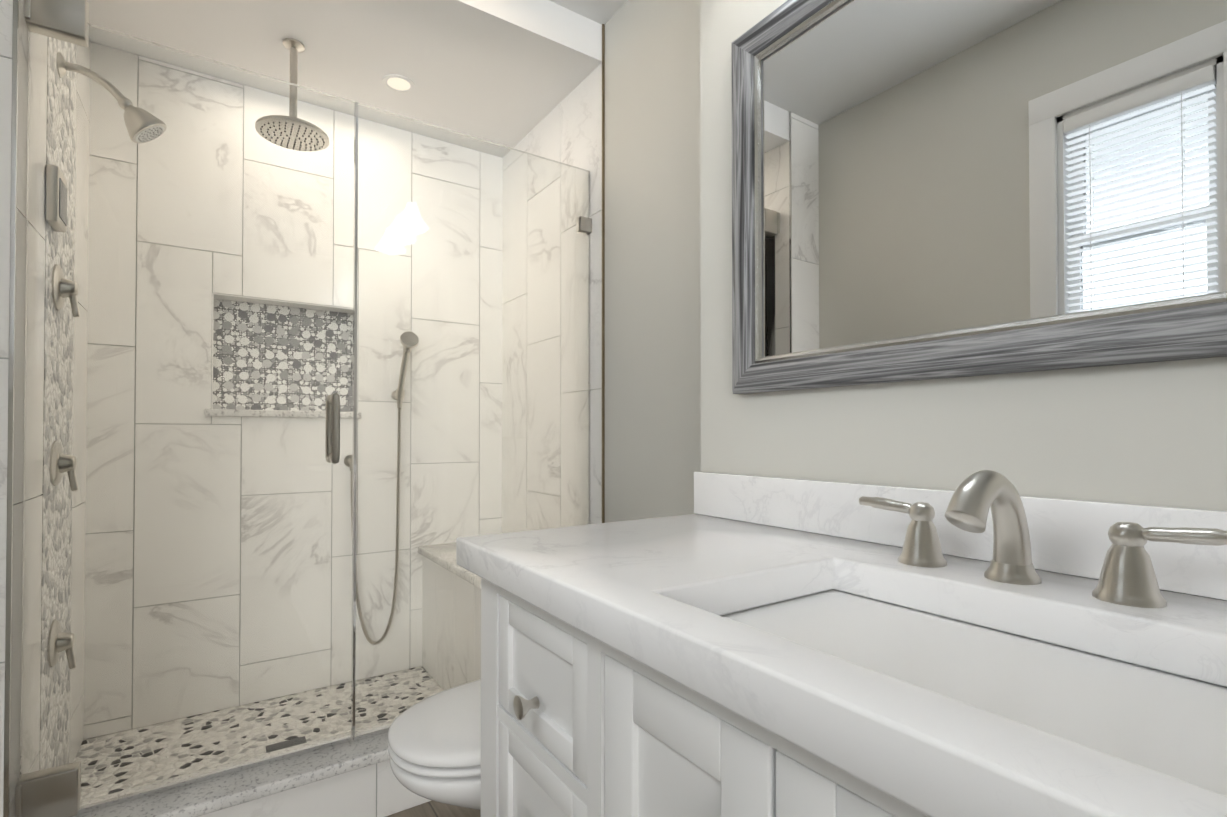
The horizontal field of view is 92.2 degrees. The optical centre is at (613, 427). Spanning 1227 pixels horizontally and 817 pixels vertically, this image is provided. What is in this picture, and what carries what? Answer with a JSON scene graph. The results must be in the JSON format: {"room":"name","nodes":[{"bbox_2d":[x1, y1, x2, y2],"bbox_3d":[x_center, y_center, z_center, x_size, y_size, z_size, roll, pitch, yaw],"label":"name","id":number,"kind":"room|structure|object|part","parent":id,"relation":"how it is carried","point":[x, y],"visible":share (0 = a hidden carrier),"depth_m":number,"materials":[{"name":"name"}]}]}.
{"room":"bathroom","nodes":[
{"label":"bathroom","id":0,"kind":"room"},
{"bbox_2d":[0,56,39,662],"bbox_3d":[-1.538,-0.165,1.493,0.190,2.430,0.845,0,-1,-34],"label":"wall","id":1,"kind":"structure","parent":0,"point":[8,358],"depth_m":1.20,"materials":[{"name":"grey tile"}]},
{"bbox_2d":[3,0,18,816],"bbox_3d":[-1.219,-0.168,1.196,0.007,2.430,0.006,0,-1,-34],"label":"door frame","id":2,"kind":"structure","parent":1,"relation":"attached to","point":[11,410],"depth_m":1.19,"materials":[{"name":"silver metal"}]},
{"bbox_2d":[9,0,89,816],"bbox_3d":[-1.458,-0.131,1.547,0.004,2.242,0.842,0,-1,-34],"label":"wall tiles","id":3,"kind":"structure","parent":1,"relation":"attached to","point":[29,691],"depth_m":1.34,"materials":[{"name":"tile"}]},
{"bbox_2d":[15,785,21,816],"bbox_3d":[-1.264,0.798,1.259,0.011,0.090,0.060,0,-1,-34],"label":"hinge plate","id":4,"kind":"object","parent":3,"relation":"attached to","point":[18,799],"visible":0.48,"depth_m":1.24,"materials":[{"name":"silver metal"}]},
{"bbox_2d":[24,0,30,19],"bbox_3d":[-1.264,-0.918,1.279,0.011,0.090,0.060,0,-1,-34],"label":"hinge plate","id":5,"kind":"object","parent":3,"relation":"attached to","point":[27,11],"visible":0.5,"depth_m":1.26,"materials":[{"name":"silver metal"}]},
{"bbox_2d":[17,761,80,816],"bbox_3d":[-1.228,0.798,1.284,0.099,0.100,0.044,0,-1,-34],"label":"glass hinge","id":6,"kind":"object","parent":3,"relation":"attached to","point":[55,792],"visible":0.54,"depth_m":1.27,"materials":[{"name":"silver metal"}]},
{"bbox_2d":[25,0,88,46],"bbox_3d":[-1.228,-0.918,1.303,0.099,0.100,0.044,0,-1,-34],"label":"glass hinge","id":7,"kind":"object","parent":3,"relation":"attached to","point":[65,20],"visible":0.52,"depth_m":1.29,"materials":[{"name":"silver metal"}]},
{"bbox_2d":[20,23,354,816],"bbox_3d":[-0.993,-0.026,1.452,0.656,1.768,0.131,0,-1,-34],"label":"door","id":8,"kind":"structure","parent":7,"relation":"attached to","point":[182,401],"depth_m":1.43,"materials":[{"name":"clear glass"}]},
{"bbox_3d":[-0.993,0.852,1.442,0.650,0.012,0.012,0,-1,-34],"label":"glass sweep","id":9,"kind":"part","parent":8,"relation":"part of","materials":[{"name":"clear glass"}]},
{"bbox_3d":[-0.784,0.002,1.635,0.019,0.189,0.062,0,-1,-34],"label":"inner glass handle","id":10,"kind":"part","parent":8,"relation":"part of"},
{"bbox_3d":[-0.746,0.002,1.578,0.019,0.189,0.062,0,-1,-34],"label":"glass handle out","id":11,"kind":"part","parent":8,"relation":"part of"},
{"bbox_2d":[39,37,76,769],"bbox_3d":[-1.467,-0.131,1.561,0.005,2.245,0.350,0,-1,-34],"label":"mosaic tile strip","id":12,"kind":"object","parent":1,"relation":"attached to","point":[55,406],"depth_m":1.54,"materials":[{"name":"beige tile"}]},
{"bbox_2d":[45,164,66,232],"bbox_3d":[-1.376,-0.565,1.459,0.025,0.136,0.100,0,-1,-34],"label":"controller","id":13,"kind":"object","parent":12,"relation":"attached to","point":[50,203],"depth_m":1.42,"materials":[{"name":"silver metal"}]},
{"bbox_2d":[48,620,75,668],"bbox_3d":[-1.322,0.523,1.386,0.045,0.189,0.309,0,-1,-34],"label":"valve","id":14,"kind":"object","parent":12,"relation":"attached to","point":[60,643],"depth_m":1.51,"materials":[{"name":"silver metal"}]},
{"bbox_3d":[-1.417,0.551,1.521,0.040,0.116,0.116,0,-1,-34],"label":"plate","id":15,"kind":"part","parent":14,"relation":"part of","materials":[{"name":"silver metal"}]},
{"bbox_3d":[-1.406,0.587,1.528,0.024,0.074,0.016,0,-1,-34],"label":"lever","id":16,"kind":"part","parent":14,"relation":"part of","materials":[{"name":"silver metal"}]},
{"bbox_2d":[50,441,77,490],"bbox_3d":[-1.323,0.095,1.391,0.045,0.128,0.311,0,-1,-34],"label":"valve","id":17,"kind":"object","parent":12,"relation":"attached to","point":[65,467],"depth_m":1.51,"materials":[{"name":"silver metal"}]},
{"bbox_3d":[-1.417,0.091,1.526,0.040,0.116,0.116,0,-1,-34],"label":"plate","id":18,"kind":"part","parent":17,"relation":"part of","materials":[{"name":"silver metal"}]},
{"bbox_3d":[-1.406,0.127,1.533,0.024,0.074,0.016,0,-1,-34],"label":"lever","id":19,"kind":"part","parent":17,"relation":"part of","materials":[{"name":"silver metal"}]},
{"bbox_2d":[52,264,79,316],"bbox_3d":[-1.324,-0.316,1.397,0.045,0.106,0.313,0,-1,-34],"label":"valve","id":20,"kind":"object","parent":12,"relation":"attached to","point":[58,298],"depth_m":1.51,"materials":[{"name":"silver metal"}]},
{"bbox_3d":[-1.417,-0.362,1.531,0.040,0.116,0.116,0,-1,-34],"label":"plate","id":21,"kind":"part","parent":20,"relation":"part of","materials":[{"name":"silver metal"}]},
{"bbox_3d":[-1.406,-0.326,1.538,0.024,0.074,0.016,0,-1,-34],"label":"lever","id":22,"kind":"part","parent":20,"relation":"part of","materials":[{"name":"silver metal"}]},
{"bbox_2d":[57,52,166,142],"bbox_3d":[-1.342,-0.876,1.588,0.224,0.185,0.098,0,-1,-34],"label":"shower","id":23,"kind":"object","parent":12,"relation":"attached to","point":[128,107],"depth_m":1.59,"materials":[{"name":"silver metal"}]},
{"bbox_2d":[83,55,501,728],"bbox_3d":[-1.144,-0.154,2.360,1.636,2.430,0.150,0,-1,-34],"label":"wall","id":24,"kind":"structure","parent":0,"point":[135,401],"depth_m":2.13,"materials":[{"name":"grey tile"}]},
{"bbox_2d":[211,294,213,408],"bbox_3d":[-1.441,-0.270,2.122,0.004,0.412,0.083,0,-1,-34],"label":"trim","id":25,"kind":"structure","parent":24,"relation":"attached to","point":[212,344],"depth_m":2.09,"materials":[{"name":"metal"}]},
{"bbox_2d":[204,409,360,418],"bbox_3d":[-1.242,-0.052,2.243,0.513,0.026,0.104,0,-1,-34],"label":"sill","id":26,"kind":"structure","parent":24,"relation":"on","point":[255,413],"depth_m":2.17,"materials":[{"name":"stone"}]},
{"bbox_2d":[212,293,357,313],"bbox_3d":[-1.244,-0.474,2.258,0.481,0.004,0.086,0,-1,-34],"label":"trim","id":27,"kind":"structure","parent":24,"relation":"attached to","point":[265,301],"depth_m":2.24,"materials":[{"name":"stone"}]},
{"bbox_2d":[83,42,502,739],"bbox_3d":[-1.101,-0.123,2.296,1.433,2.242,0.004,0,-1,-34],"label":"wall tiles","id":28,"kind":"structure","parent":24,"relation":"attached to","point":[167,306],"depth_m":2.16,"materials":[{"name":"tile"}]},
{"bbox_2d":[344,331,418,644],"bbox_3d":[-0.919,0.235,2.344,0.263,1.249,0.113,0,-1,-34],"label":"shower","id":29,"kind":"object","parent":28,"relation":"attached to","point":[406,337],"depth_m":2.38,"materials":[{"name":"silver metal"}]},
{"bbox_2d":[352,310,357,411],"bbox_3d":[-1.046,-0.267,2.389,0.004,0.412,0.083,0,-1,-34],"label":"trim","id":30,"kind":"structure","parent":24,"relation":"attached to","point":[357,365],"depth_m":2.36,"materials":[{"name":"metal"}]},
{"bbox_2d":[87,0,601,157],"bbox_3d":[-0.865,-1.312,1.962,1.436,0.125,0.845,0,-1,-34],"label":"ceiling soffit","id":31,"kind":"structure","parent":0,"point":[510,73],"depth_m":1.96,"materials":[{"name":"white paint"}]},
{"bbox_2d":[255,38,328,150],"bbox_3d":[-1.042,-1.097,1.922,0.212,0.305,0.212,0,-1,-34],"label":"shower head","id":32,"kind":"object","parent":31,"relation":"hanging from","point":[295,47],"visible":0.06,"depth_m":1.91},
{"bbox_2d":[382,74,414,93],"bbox_3d":[-0.777,-1.244,2.137,0.112,0.006,0.112,0,-1,-34],"label":"recessed light","id":33,"kind":"object","parent":31,"relation":"attached to","point":[397,83],"visible":1,"depth_m":2.13,"materials":[{"name":"white plastic"}]},
{"bbox_2d":[386,801,480,816],"bbox_3d":[-0.042,1.090,0.550,1.826,0.100,4.260,0,-1,-34],"label":"floor","id":34,"kind":"structure","parent":0,"point":[432,809],"depth_m":1.62,"materials":[{"name":"tile"}]},
{"bbox_2d":[74,666,443,800],"bbox_3d":[-0.900,1.026,1.986,1.436,0.060,0.720,0,-1,-34],"label":"pebble shower floor","id":35,"kind":"structure","parent":34,"relation":"on","point":[193,751],"depth_m":1.94,"materials":[{"name":"beige stone"}]},
{"bbox_2d":[265,736,306,752],"bbox_3d":[-1.009,0.993,1.826,0.110,0.003,0.110,0,-1,-34],"label":"floor drain","id":36,"kind":"object","parent":35,"relation":"on","point":[289,743],"depth_m":1.85,"materials":[{"name":"grey metal"}]},
{"bbox_2d":[376,764,376,816],"bbox_3d":[-0.667,0.972,1.644,1.436,0.160,0.129,0,-1,-34],"label":"wall","id":37,"kind":"structure","parent":34,"relation":"on","point":[376,790],"depth_m":1.59,"materials":[{"name":"grey tile"}]},
{"bbox_2d":[0,0,12,816],"bbox_3d":[-1.300,-0.169,1.141,0.187,2.427,0.004,0,-1,-34],"label":"wall tiles","id":38,"kind":"structure","parent":37,"relation":"attached to","point":[6,28],"depth_m":1.19,"materials":[{"name":"tile"}]},
{"bbox_2d":[73,720,393,816],"bbox_3d":[-0.664,0.877,1.641,1.432,0.030,0.170,0,-1,-34],"label":"shower curb","id":39,"kind":"object","parent":37,"relation":"on","point":[218,793],"visible":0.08,"depth_m":1.44,"materials":[{"name":"stone"}]},
{"bbox_2d":[352,724,390,741],"bbox_3d":[-0.401,0.858,1.843,0.767,0.014,0.020,0,-1,-34],"label":"channel","id":40,"kind":"object","parent":39,"relation":"on","point":[373,732],"visible":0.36,"depth_m":1.65,"materials":[{"name":"silver metal"}]},
{"bbox_2d":[355,103,590,734],"bbox_3d":[-0.401,-0.021,1.853,0.767,1.768,0.010,0,-1,-34],"label":"glass","id":41,"kind":"object","parent":40,"relation":"in","point":[435,126],"visible":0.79,"depth_m":1.80,"materials":[{"name":"clear glass"}]},
{"bbox_2d":[352,102,357,737],"bbox_3d":[-0.718,-0.028,1.639,0.007,1.760,0.014,0,-1,-34],"label":"seal","id":42,"kind":"object","parent":41,"relation":"attached to","point":[355,424],"visible":1,"depth_m":1.63,"materials":[{"name":"clear plastic"}]},
{"bbox_2d":[198,760,431,816],"bbox_3d":[-0.630,0.972,1.589,1.433,0.157,0.004,0,-1,-34],"label":"wall tiles","id":43,"kind":"structure","parent":37,"relation":"attached to","point":[351,793],"depth_m":1.53,"materials":[{"name":"tile"}]},
{"bbox_2d":[602,24,604,522],"bbox_3d":[-0.035,-0.159,1.996,0.008,2.430,0.006,0,-1,-34],"label":"trim","id":44,"kind":"structure","parent":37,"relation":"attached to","point":[603,273],"depth_m":2.00,"materials":[{"name":"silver metal"}]},
{"bbox_2d":[388,679,480,810],"bbox_3d":[-0.141,0.683,1.435,0.773,0.731,0.450,0,-1,-34],"label":"toilet","id":45,"kind":"object","parent":34,"relation":"on","point":[434,746],"visible":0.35,"depth_m":1.19,"materials":[{"name":"white ceramic"}]},
{"bbox_3d":[-0.246,0.680,1.365,0.525,0.018,0.384,0,-1,-34],"label":"seat","id":46,"kind":"part","parent":45,"relation":"part of","materials":[{"name":"white plastic"}]},
{"bbox_3d":[-0.246,0.651,1.365,0.526,0.038,0.388,0,-1,-34],"label":"lid","id":47,"kind":"part","parent":45,"relation":"part of","materials":[{"name":"white ceramic"}]},
{"bbox_3d":[-0.191,0.870,1.399,0.653,0.358,0.388,0,-1,-34],"label":"bowl","id":48,"kind":"part","parent":45,"relation":"part of","materials":[{"name":"white ceramic"}]},
{"bbox_2d":[456,470,1226,816],"bbox_3d":[0.314,0.543,0.592,0.536,0.994,1.247,0,-1,-34],"label":"bathroom vanity","id":49,"kind":"object","parent":34,"relation":"on","point":[986,644],"visible":1,"depth_m":0.60,"materials":[{"name":"white stone"}]},
{"bbox_3d":[-0.162,0.554,0.907,0.018,0.203,0.036,0,-1,-34],"label":"drawer","id":50,"kind":"part","parent":49,"relation":"part of","materials":[{"name":"white wood"}]},
{"bbox_3d":[-0.162,0.345,0.910,0.018,0.168,0.036,0,-1,-34],"label":"drawer","id":51,"kind":"part","parent":49,"relation":"part of","materials":[{"name":"white wood"}]},
{"bbox_3d":[-0.118,0.377,0.801,0.030,0.031,0.031,0,-1,-34],"label":"knob","id":52,"kind":"part","parent":49,"relation":"part of","materials":[{"name":"silver metal"}]},
{"bbox_3d":[-0.094,0.553,0.815,0.010,0.131,0.192,0,-1,-34],"label":"drawer","id":53,"kind":"part","parent":49,"relation":"part of","materials":[{"name":"white wood"}]},
{"bbox_3d":[-0.098,0.470,0.814,0.018,0.036,0.192,0,-1,-34],"label":"drawer","id":54,"kind":"part","parent":49,"relation":"part of","materials":[{"name":"white wood"}]},
{"bbox_3d":[-0.098,0.410,0.815,0.018,0.036,0.192,0,-1,-34],"label":"drawer","id":55,"kind":"part","parent":49,"relation":"part of","materials":[{"name":"white wood"}]},
{"bbox_3d":[-0.098,0.278,0.816,0.018,0.036,0.192,0,-1,-34],"label":"drawer","id":56,"kind":"part","parent":49,"relation":"part of","materials":[{"name":"white wood"}]},
{"bbox_3d":[-0.094,0.344,0.818,0.010,0.096,0.192,0,-1,-34],"label":"drawer","id":57,"kind":"part","parent":49,"relation":"part of","materials":[{"name":"white wood"}]},
{"bbox_3d":[-0.034,0.552,0.719,0.018,0.203,0.036,0,-1,-34],"label":"drawer","id":58,"kind":"part","parent":49,"relation":"part of","materials":[{"name":"white wood"}]},
{"bbox_3d":[-0.034,0.343,0.721,0.018,0.168,0.036,0,-1,-34],"label":"drawer","id":59,"kind":"part","parent":49,"relation":"part of","materials":[{"name":"white wood"}]},
{"bbox_3d":[0.012,0.578,0.651,0.018,0.640,0.055,0,-1,-34],"label":"door","id":60,"kind":"part","parent":49,"relation":"part of","materials":[{"name":"white wood"}]},
{"bbox_3d":[0.064,0.284,0.577,0.018,0.055,0.131,0,-1,-34],"label":"door","id":61,"kind":"part","parent":49,"relation":"part of","materials":[{"name":"white wood"}]},
{"bbox_3d":[0.068,0.577,0.576,0.010,0.530,0.131,0,-1,-34],"label":"door","id":62,"kind":"part","parent":49,"relation":"part of","materials":[{"name":"white wood"}]},
{"bbox_3d":[0.133,0.235,0.475,0.020,0.035,1.224,0,-1,-34],"label":"rail","id":63,"kind":"part","parent":49,"relation":"part of","materials":[{"name":"white wood"}]},
{"bbox_3d":[0.116,0.576,0.497,0.018,0.640,0.055,0,-1,-34],"label":"door","id":64,"kind":"part","parent":49,"relation":"part of","materials":[{"name":"white wood"}]},
{"bbox_3d":[0.150,0.576,0.446,0.018,0.640,0.055,0,-1,-34],"label":"door","id":65,"kind":"part","parent":49,"relation":"part of","materials":[{"name":"white wood"}]},
{"bbox_3d":[0.203,0.282,0.373,0.018,0.055,0.131,0,-1,-34],"label":"door","id":66,"kind":"part","parent":49,"relation":"part of","materials":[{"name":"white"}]},
{"bbox_2d":[859,496,946,567],"bbox_3d":[0.387,0.136,0.796,0.057,0.081,0.116,0,-1,-34],"label":"handle","id":67,"kind":"object","parent":49,"relation":"on","point":[921,546],"depth_m":0.76,"materials":[{"name":"silver metal"}]},
{"bbox_2d":[694,471,1226,599],"bbox_3d":[0.528,0.131,0.742,0.020,0.088,1.247,0,-1,-34],"label":"backsplash","id":68,"kind":"structure","parent":49,"relation":"on","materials":[{"name":"stone"}]},
{"bbox_3d":[0.416,0.103,0.654,0.149,0.114,0.039,0,-1,-34],"label":"spout","id":69,"kind":"part","parent":49,"relation":"part of","materials":[{"name":"silver metal"}]},
{"bbox_3d":[0.462,0.165,0.684,0.055,0.020,0.055,0,-1,-34],"label":"spout","id":70,"kind":"part","parent":49,"relation":"part of","materials":[{"name":"silver metal"}]},
{"bbox_2d":[1092,522,1226,607],"bbox_3d":[0.538,0.134,0.573,0.057,0.081,0.116,0,-1,-34],"label":"handle","id":71,"kind":"object","parent":49,"relation":"on","point":[1127,579],"depth_m":0.58,"materials":[{"name":"silver metal"}]},
{"bbox_2d":[549,0,627,24],"bbox_3d":[-0.042,-1.440,0.579,1.826,0.100,4.260,0,-1,-34],"label":"ceiling","id":72,"kind":"structure","parent":0,"point":[601,12],"depth_m":1.93,"materials":[{"name":"white paint"}]},
{"bbox_2d":[503,0,700,522],"bbox_3d":[-0.025,-0.158,2.078,0.100,2.430,1.773,0,-1,-34],"label":"wall","id":73,"kind":"structure","parent":0,"point":[652,291],"depth_m":1.78,"materials":[{"name":"white paint"}]},
{"bbox_2d":[502,63,601,532],"bbox_3d":[-0.272,-0.185,2.350,0.004,2.367,0.842,0,-1,-34],"label":"wall tiles","id":74,"kind":"structure","parent":73,"relation":"attached to","point":[567,129],"depth_m":2.28,"materials":[{"name":"tile"}]},
{"bbox_2d":[576,216,591,234],"bbox_3d":[-0.102,-0.708,2.064,0.049,0.050,0.032,0,-1,-34],"label":"glass clamp","id":75,"kind":"object","parent":74,"relation":"attached to","point":[583,225],"visible":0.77,"depth_m":2.05,"materials":[{"name":"silver metal"}]},
{"bbox_2d":[700,0,1226,510],"bbox_3d":[0.913,-0.179,0.261,0.132,2.430,2.487,0,-1,-34],"label":"wall","id":76,"kind":"structure","parent":0,"point":[930,189],"depth_m":0.81,"materials":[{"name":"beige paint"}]},
{"bbox_3d":[-0.458,0.762,2.298,0.358,0.476,0.705,0,-1,-34],"label":"wall","id":77,"kind":"structure","parent":0,"visible":0},
{"bbox_2d":[418,542,480,588],"bbox_3d":[-0.468,0.509,2.294,0.381,0.030,0.703,0,-1,-34],"label":"shower bench","id":78,"kind":"object","parent":77,"relation":"on","point":[443,557],"depth_m":2.26,"materials":[{"name":"stone"}]},
{"bbox_2d":[422,557,480,690],"bbox_3d":[-0.608,0.761,2.197,0.004,0.473,0.702,0,-1,-34],"label":"wall tiles","id":79,"kind":"structure","parent":77,"relation":"attached to","point":[471,601],"depth_m":2.20,"materials":[{"name":"stone"}]},
{"bbox_3d":[-1.287,-0.268,2.319,0.481,0.415,0.060,0,-1,-34],"label":"wall","id":80,"kind":"structure","parent":0,"visible":0},
{"bbox_2d":[213,299,352,411],"bbox_3d":[-1.268,-0.268,2.292,0.481,0.415,0.001,0,-1,-34],"label":"shower niche","id":81,"kind":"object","parent":80,"relation":"attached to","point":[295,400],"depth_m":2.28,"materials":[{"name":"grey tile"}]}
]}

